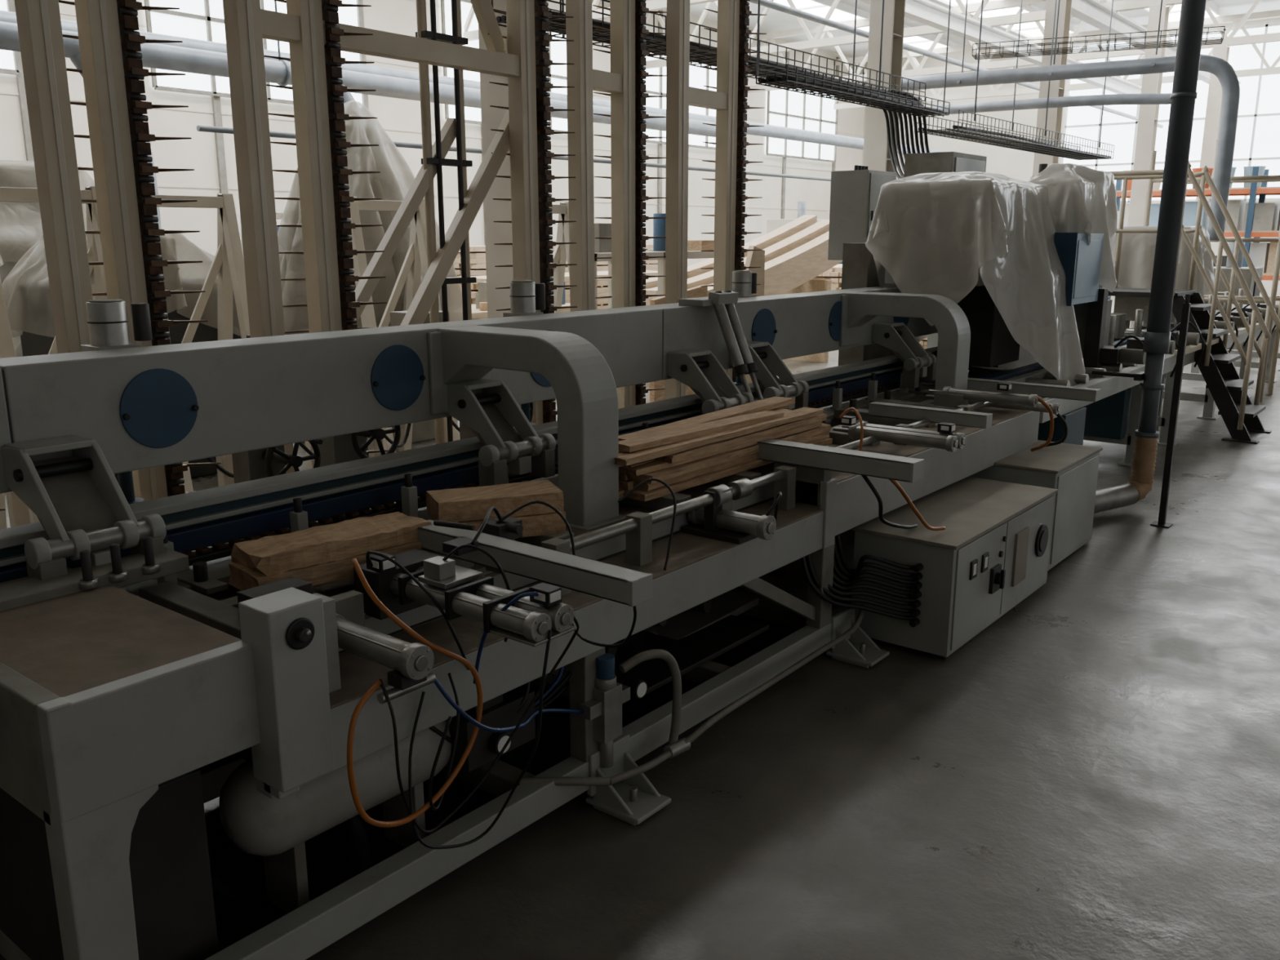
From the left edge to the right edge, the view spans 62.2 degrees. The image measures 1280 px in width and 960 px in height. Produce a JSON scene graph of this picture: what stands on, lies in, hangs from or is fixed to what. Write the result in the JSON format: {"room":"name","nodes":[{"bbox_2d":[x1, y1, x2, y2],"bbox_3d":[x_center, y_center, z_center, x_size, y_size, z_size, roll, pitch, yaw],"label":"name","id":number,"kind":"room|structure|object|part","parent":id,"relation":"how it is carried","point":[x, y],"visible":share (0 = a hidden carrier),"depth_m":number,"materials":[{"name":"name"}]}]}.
{"room":"woodworking factory","nodes":[
{"label":"woodworking factory","id":0,"kind":"room"},
{"bbox_2d":[0,0,866,266],"bbox_3d":[-4.942,-6.673,20.236,0.200,7.200,39.000,10,16,37],"label":"wall","id":1,"kind":"structure","parent":0,"point":[198,153],"depth_m":20.73,"materials":[{"name":"white paint"}]},
{"bbox_2d":[0,0,838,162],"bbox_3d":[-2.617,-8.676,22.466,0.080,2.360,28.060,10,16,37],"label":"window","id":2,"kind":"structure","parent":1,"relation":"in","point":[199,20],"depth_m":21.21,"materials":[{"name":"glass"}]},
{"bbox_2d":[0,0,863,263],"bbox_3d":[-4.840,-6.558,20.180,0.060,7.000,39.000,10,16,37],"label":"trim","id":3,"kind":"structure","parent":1,"relation":"attached to","point":[216,106],"depth_m":17.74,"materials":[{"name":"beige paint"}]},
{"bbox_2d":[0,296,1279,959],"bbox_3d":[5.296,-1.278,13.094,26.000,0.100,39.000,10,16,37],"label":"floor","id":4,"kind":"structure","parent":0,"point":[1094,774],"depth_m":3.18,"materials":[{"name":"concrete"}]},
{"bbox_2d":[0,160,94,356],"bbox_3d":[-5.938,-1.909,10.416,1.638,2.334,2.488,10,16,37],"label":"machine","id":5,"kind":"object","parent":4,"relation":"on","point":[20,223],"visible":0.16,"depth_m":9.88,"materials":[{"name":"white plastic"}]},
{"bbox_2d":[0,186,107,528],"bbox_3d":[-3.129,-0.600,5.708,0.668,1.910,0.670,10,16,37],"label":"trestle","id":6,"kind":"object","parent":4,"relation":"on","point":[95,253],"visible":0.3,"depth_m":5.69,"materials":[{"name":"beige paint"}]},
{"bbox_2d":[2,230,241,484],"bbox_3d":[-3.437,-0.884,7.419,1.327,1.676,1.748,10,16,37],"label":"machine","id":7,"kind":"object","parent":4,"relation":"on","point":[26,288],"visible":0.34,"depth_m":7.04,"materials":[{"name":"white plastic"}]},
{"bbox_2d":[151,193,249,491],"bbox_3d":[-2.818,-0.831,6.713,0.668,1.910,0.670,10,16,37],"label":"trestle","id":8,"kind":"object","parent":4,"relation":"on","point":[227,265],"visible":0.23,"depth_m":6.78,"materials":[{"name":"beige paint"}]},
{"bbox_2d":[5,308,459,543],"bbox_3d":[-1.957,-0.289,5.699,0.690,1.300,3.060,10,16,37],"label":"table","id":9,"kind":"object","parent":4,"relation":"on","point":[18,511],"visible":0.02,"depth_m":5.18,"materials":[{"name":"beige paint"}]},
{"bbox_2d":[240,212,283,258],"bbox_3d":[-3.948,-1.955,11.582,0.668,1.910,0.670,10,16,37],"label":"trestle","id":10,"kind":"object","parent":4,"relation":"on","point":[278,215],"visible":0.02,"depth_m":11.39,"materials":[{"name":"beige paint"}]},
{"bbox_2d":[277,100,462,450],"bbox_3d":[-2.196,-1.657,8.584,1.784,2.659,1.647,10,16,37],"label":"machine","id":11,"kind":"object","parent":4,"relation":"on","point":[395,179],"visible":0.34,"depth_m":8.06,"materials":[{"name":"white plastic"}]},
{"bbox_2d":[0,0,767,511],"bbox_3d":[-1.022,-2.213,5.140,0.312,5.300,5.612,10,16,37],"label":"rack","id":12,"kind":"object","parent":4,"relation":"on","point":[113,71],"visible":0.69,"depth_m":4.90,"materials":[{"name":"beige paint"}]},
{"bbox_2d":[346,195,460,453],"bbox_3d":[-1.788,-1.050,7.658,0.668,1.910,0.670,10,16,37],"label":"trestle","id":13,"kind":"object","parent":4,"relation":"on","point":[415,258],"visible":0.16,"depth_m":7.68,"materials":[{"name":"beige paint"}]},
{"bbox_2d":[478,0,515,428],"bbox_3d":[-0.851,-2.683,6.841,0.400,5.450,0.400,10,16,37],"label":"column","id":14,"kind":"structure","parent":4,"relation":"on","point":[491,94],"depth_m":6.93,"materials":[{"name":"beige paint"}]},
{"bbox_2d":[459,281,569,319],"bbox_3d":[-1.543,-1.625,11.789,1.000,1.164,1.800,10,16,37],"label":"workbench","id":15,"kind":"object","parent":4,"relation":"on","point":[479,310],"visible":0.16,"depth_m":11.24,"materials":[{"name":"beige paint"}]},
{"bbox_2d":[0,270,1101,959],"bbox_3d":[0.387,-0.192,4.910,2.380,1.465,9.030,10,16,36],"label":"machine","id":16,"kind":"object","parent":4,"relation":"on","point":[135,677],"visible":0.88,"depth_m":2.99,"materials":[{"name":"grey paint"}]},
{"bbox_2d":[238,586,334,799],"bbox_3d":[-0.722,0.453,2.205,0.138,0.425,0.127,10,16,37],"label":"control box","id":17,"kind":"object","parent":16,"relation":"attached to","point":[283,640],"depth_m":2.17,"materials":[{"name":"grey paint"}]},
{"bbox_2d":[227,511,433,590],"bbox_3d":[-0.806,0.186,2.813,0.517,0.106,0.184,-13,18,-43],"label":"block","id":18,"kind":"object","parent":16,"relation":"on","point":[323,554],"visible":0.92,"depth_m":2.73,"materials":[{"name":"brown wood"}]},
{"bbox_2d":[219,719,451,913],"bbox_3d":[-0.743,0.816,2.688,0.230,0.500,0.640,10,16,37],"label":"tank","id":19,"kind":"object","parent":16,"relation":"on","point":[275,829],"visible":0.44,"depth_m":2.53,"materials":[{"name":"metal"}]},
{"bbox_2d":[426,480,566,537],"bbox_3d":[-0.432,0.095,3.200,0.386,0.129,0.174,-5,14,-21],"label":"block","id":20,"kind":"object","parent":16,"relation":"on","point":[471,505],"visible":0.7,"depth_m":3.15,"materials":[{"name":"brown wood"}]},
{"bbox_3d":[0.289,0.407,4.125,1.050,0.650,4.900,10,16,37],"label":"frame","id":21,"kind":"part","parent":16,"relation":"part of","materials":[{"name":"grey paint"}]},
{"bbox_3d":[0.371,0.106,4.219,0.800,0.355,4.650,10,16,37],"label":"bed frame","id":22,"kind":"part","parent":16,"relation":"part of","materials":[{"name":"grey paint"}]},
{"bbox_2d":[613,395,833,501],"bbox_3d":[0.270,-0.141,4.095,0.333,0.187,1.452,10,16,37],"label":"planks","id":23,"kind":"object","parent":16,"relation":"on","point":[684,454],"visible":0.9,"depth_m":3.91,"materials":[{"name":"brown wood"}]},
{"bbox_2d":[453,244,657,276],"bbox_3d":[-1.379,-3.389,18.732,1.220,1.477,5.160,10,16,37],"label":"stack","id":24,"kind":"object","parent":4,"relation":"on","point":[477,253],"visible":0.09,"depth_m":16.67,"materials":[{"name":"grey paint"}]},
{"bbox_2d":[550,202,569,312],"bbox_3d":[-0.782,-1.243,8.496,0.668,1.910,0.670,10,16,37],"label":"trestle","id":25,"kind":"object","parent":4,"relation":"on","point":[561,252],"visible":0.17,"depth_m":8.58,"materials":[{"name":"beige paint"}]},
{"bbox_2d":[470,270,657,319],"bbox_3d":[-0.865,-2.105,13.881,1.080,1.157,3.558,10,16,37],"label":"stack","id":26,"kind":"object","parent":4,"relation":"on","point":[602,283],"visible":0.06,"depth_m":13.47,"materials":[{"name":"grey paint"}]},
{"bbox_2d":[549,213,714,309],"bbox_3d":[0.007,-1.591,10.113,0.670,1.850,2.170,10,16,37],"label":"frame","id":27,"kind":"object","parent":4,"relation":"on","point":[602,247],"visible":0.18,"depth_m":9.83,"materials":[{"name":"beige paint"}]},
{"bbox_2d":[649,245,764,402],"bbox_3d":[0.657,-1.404,9.972,0.110,1.549,1.700,10,16,37],"label":"panel","id":28,"kind":"object","parent":4,"relation":"on","point":[754,258],"visible":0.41,"depth_m":9.87,"materials":[{"name":"brown wood"}]},
{"bbox_2d":[642,214,842,362],"bbox_3d":[1.325,-2.341,13.213,0.950,1.918,4.000,10,16,37],"label":"beam","id":29,"kind":"structure","parent":4,"relation":"on","point":[796,252],"depth_m":13.53,"materials":[{"name":"brown wood"}]},
{"bbox_2d":[766,201,821,233],"bbox_3d":[3.722,-5.226,24.635,1.540,2.400,1.980,10,16,37],"label":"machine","id":30,"kind":"object","parent":4,"relation":"on","point":[771,224],"visible":0.16,"depth_m":24.18,"materials":[{"name":"beige paint"}]},
{"bbox_2d":[812,264,842,290],"bbox_3d":[4.010,-3.129,18.317,1.220,1.157,4.158,10,16,37],"label":"stack","id":31,"kind":"object","parent":4,"relation":"on","point":[834,273],"visible":0.05,"depth_m":16.50,"materials":[{"name":"brown wood"}]},
{"bbox_2d":[827,164,896,260],"bbox_3d":[1.647,-1.248,7.982,0.320,2.140,0.450,10,16,37],"label":"electrical box","id":32,"kind":"object","parent":4,"relation":"on","point":[854,194],"visible":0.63,"depth_m":7.64,"materials":[{"name":"grey paint"}]},
{"bbox_2d":[862,0,905,172],"bbox_3d":[2.487,-3.623,10.915,0.400,5.450,0.400,10,16,37],"label":"column","id":33,"kind":"structure","parent":4,"relation":"on","point":[876,157],"depth_m":10.75,"materials":[{"name":"beige paint"}]},
{"bbox_2d":[919,337,927,349],"bbox_3d":[4.513,-2.125,14.984,0.940,0.700,2.557,10,16,37],"label":"stack","id":34,"kind":"object","parent":4,"relation":"on","point":[923,343],"visible":0.02,"depth_m":14.11,"materials":[{"name":"brown wood"}]},
{"bbox_2d":[903,151,986,348],"bbox_3d":[2.486,-1.518,8.841,0.410,2.280,0.700,10,16,37],"label":"box","id":35,"kind":"object","parent":4,"relation":"on","point":[937,162],"visible":0.27,"depth_m":8.38,"materials":[{"name":"grey paint"}]},
{"bbox_2d":[851,476,1057,659],"bbox_3d":[1.417,0.361,4.681,0.485,0.490,1.230,10,16,37],"label":"base cabinet","id":36,"kind":"object","parent":4,"relation":"on","point":[991,554],"visible":0.97,"depth_m":4.34,"materials":[{"name":"grey metal"}]},
{"bbox_2d":[838,163,1117,386],"bbox_3d":[2.336,-1.054,7.124,1.390,2.150,2.286,10,16,37],"label":"machine","id":37,"kind":"object","parent":4,"relation":"on","point":[1028,264],"visible":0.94,"depth_m":6.43,"materials":[{"name":"plastic"}]},
{"bbox_2d":[968,440,1102,570],"bbox_3d":[2.061,0.106,5.644,0.510,0.515,0.750,10,16,37],"label":"base cabinet","id":38,"kind":"object","parent":4,"relation":"on","point":[1072,469],"visible":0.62,"depth_m":5.40,"materials":[{"name":"grey metal"}]},
{"bbox_2d":[1032,0,1071,174],"bbox_3d":[5.669,-4.520,14.798,0.400,5.450,0.400,10,16,37],"label":"column","id":39,"kind":"structure","parent":4,"relation":"on","point":[1054,122],"depth_m":14.49,"materials":[{"name":"beige paint"}]},
{"bbox_2d":[922,288,1279,466],"bbox_3d":[4.932,-1.112,9.819,0.959,1.050,9.500,10,16,37],"label":"machine","id":40,"kind":"object","parent":4,"relation":"on","point":[1114,418],"visible":0.46,"depth_m":7.75,"materials":[{"name":"grey paint"}]},
{"bbox_2d":[1129,320,1142,328],"bbox_3d":[8.883,-3.238,17.582,1.100,1.700,1.320,10,16,37],"label":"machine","id":41,"kind":"object","parent":4,"relation":"on","point":[1131,322],"visible":0.02,"depth_m":17.56,"materials":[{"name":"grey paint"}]},
{"bbox_2d":[1127,4,1169,326],"bbox_3d":[8.850,-5.416,18.682,0.400,5.450,0.400,10,16,37],"label":"column","id":42,"kind":"structure","parent":4,"relation":"on","point":[1148,118],"depth_m":18.42,"materials":[{"name":"beige paint"}]},
{"bbox_2d":[1091,0,1206,513],"bbox_3d":[2.703,-3.140,5.530,0.420,6.869,1.000,10,16,37],"label":"duct","id":43,"kind":"object","parent":4,"relation":"on","point":[1157,340],"visible":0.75,"depth_m":6.16,"materials":[{"name":"grey metal"}]},
{"bbox_2d":[1030,161,1279,444],"bbox_3d":[4.423,-1.585,9.235,2.040,2.233,0.702,10,16,37],"label":"stairs","id":44,"kind":"structure","parent":4,"relation":"on","point":[1228,392],"depth_m":8.87,"materials":[{"name":"metal"}]},
{"bbox_2d":[1102,226,1214,331],"bbox_3d":[5.043,-1.595,10.388,0.978,1.729,1.142,10,16,37],"label":"tank","id":45,"kind":"object","parent":4,"relation":"on","point":[1138,249],"visible":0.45,"depth_m":9.95,"materials":[{"name":"metal"}]},
{"bbox_3d":[4.987,-1.553,10.329,0.560,1.680,0.660,10,16,37],"label":"motor","id":46,"kind":"part","parent":45,"relation":"part of","materials":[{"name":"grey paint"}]},
{"bbox_2d":[1150,293,1191,528],"bbox_3d":[3.044,-0.385,6.045,0.100,1.330,0.100,10,16,37],"label":"post","id":47,"kind":"object","parent":4,"relation":"on","point":[1162,522],"visible":1,"depth_m":6.04,"materials":[{"name":"metal"}]},
{"bbox_2d":[1107,166,1279,299],"bbox_3d":[11.925,-4.572,20.692,5.500,2.900,1.100,10,16,37],"label":"rack","id":48,"kind":"object","parent":4,"relation":"on","point":[1260,220],"visible":0.3,"depth_m":20.39,"materials":[{"name":"blue paint"}]},
{"bbox_2d":[1127,169,1133,190],"bbox_3d":[10.065,-6.124,21.726,0.374,0.400,0.380,10,16,37],"label":"bucket","id":49,"kind":"object","parent":48,"relation":"on","point":[1130,181],"visible":0.08,"depth_m":21.63,"materials":[{"name":"red paint"}]},
{"bbox_2d":[1152,182,1160,189],"bbox_3d":[10.378,-6.068,21.482,0.374,0.400,0.380,10,16,37],"label":"bucket","id":50,"kind":"object","parent":48,"relation":"on","point":[1156,185],"visible":0.06,"depth_m":21.38,"materials":[{"name":"white paint"}]},
{"bbox_2d":[1191,167,1213,188],"bbox_3d":[11.081,-5.942,20.935,0.374,0.400,0.380,10,16,37],"label":"bucket","id":51,"kind":"object","parent":48,"relation":"on","point":[1211,169],"visible":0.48,"depth_m":20.81,"materials":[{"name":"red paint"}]},
{"bbox_2d":[1229,166,1236,187],"bbox_3d":[11.394,-5.886,20.692,0.374,0.400,0.380,10,16,37],"label":"bucket","id":52,"kind":"object","parent":48,"relation":"on","point":[1233,169],"visible":0.23,"depth_m":20.53,"materials":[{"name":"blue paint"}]},
{"bbox_2d":[1243,165,1266,187],"bbox_3d":[11.785,-5.815,20.388,0.374,0.400,0.380,10,16,37],"label":"bucket","id":53,"kind":"object","parent":48,"relation":"on","point":[1248,171],"visible":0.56,"depth_m":20.28,"materials":[{"name":"white plastic"}]},
{"bbox_2d":[1133,151,1279,401],"bbox_3d":[6.005,-2.159,11.129,1.298,2.500,0.650,10,16,37],"label":"frame","id":54,"kind":"object","parent":4,"relation":"on","point":[1258,300],"visible":0.34,"depth_m":10.84,"materials":[{"name":"beige paint"}]},
{"bbox_2d":[1195,44,1230,201],"bbox_3d":[12.032,-6.313,22.566,0.400,5.450,0.400,10,16,37],"label":"column","id":55,"kind":"structure","parent":4,"relation":"on","point":[1212,119],"depth_m":22.19,"materials":[{"name":"beige paint"}]},
{"bbox_2d":[1204,241,1275,351],"bbox_3d":[8.449,-2.634,15.189,0.990,1.600,1.320,10,16,37],"label":"machine","id":56,"kind":"object","parent":4,"relation":"on","point":[1246,272],"visible":0.24,"depth_m":14.79,"materials":[{"name":"grey paint"}]},
{"bbox_2d":[646,0,1279,57],"bbox_3d":[5.296,-8.318,11.469,26.000,0.150,39.000,10,16,37],"label":"ceiling","id":57,"kind":"structure","parent":0,"point":[775,20],"depth_m":27.40,"materials":[{"name":"white paint"}]},
{"bbox_2d":[462,0,1279,109],"bbox_3d":[7.107,-7.638,12.966,27.258,1.450,30.640,10,16,37],"label":"roof truss","id":58,"kind":"object","parent":57,"relation":"attached to","point":[815,43],"visible":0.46,"depth_m":24.46,"materials":[{"name":"white metal"}]},
{"bbox_2d":[0,0,1163,229],"bbox_3d":[1.200,-5.396,16.156,4.960,4.352,32.000,10,16,37],"label":"duct","id":59,"kind":"object","parent":58,"relation":"hanging from","point":[190,55],"visible":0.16,"depth_m":11.74,"materials":[{"name":"grey metal"}]},
{"bbox_2d":[491,0,1225,178],"bbox_3d":[3.082,-4.253,9.231,2.480,3.364,10.207,10,16,37],"label":"cable tray","id":60,"kind":"object","parent":58,"relation":"hanging from","point":[787,76],"visible":0.83,"depth_m":9.21,"materials":[{"name":"grey metal"}]},
{"bbox_2d":[857,0,1240,93],"bbox_3d":[3.809,-7.190,14.917,2.400,0.300,34.000,10,16,37],"label":"skylight","id":61,"kind":"object","parent":58,"relation":"attached to","point":[1095,13],"visible":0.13,"depth_m":19.12,"materials":[{"name":"white glass"}]},
{"bbox_2d":[901,0,1239,239],"bbox_3d":[4.736,-4.445,11.810,3.799,4.251,1.660,10,16,37],"label":"duct","id":62,"kind":"object","parent":58,"relation":"hanging from","point":[1224,72],"visible":0.66,"depth_m":11.04,"materials":[{"name":"silver metal"}]},
{"bbox_2d":[747,0,1229,51],"bbox_3d":[4.707,-8.993,15.079,15.800,0.160,32.060,10,16,37],"label":"skylight","id":63,"kind":"object","parent":57,"relation":"in","point":[843,12],"depth_m":26.40,"materials":[{"name":"white glass"}]},
{"bbox_2d":[862,17,1279,297],"bbox_3d":[17.524,-8.280,27.198,26.000,7.200,0.200,10,16,37],"label":"wall","id":64,"kind":"structure","parent":0,"point":[1017,164],"depth_m":32.08,"materials":[{"name":"white paint"}]},
{"bbox_2d":[1061,22,1279,203],"bbox_3d":[19.564,-8.970,25.138,18.560,4.430,0.090,10,16,37],"label":"window","id":65,"kind":"structure","parent":64,"relation":"in","point":[1257,141],"depth_m":28.51,"materials":[{"name":"glass"}]}
]}

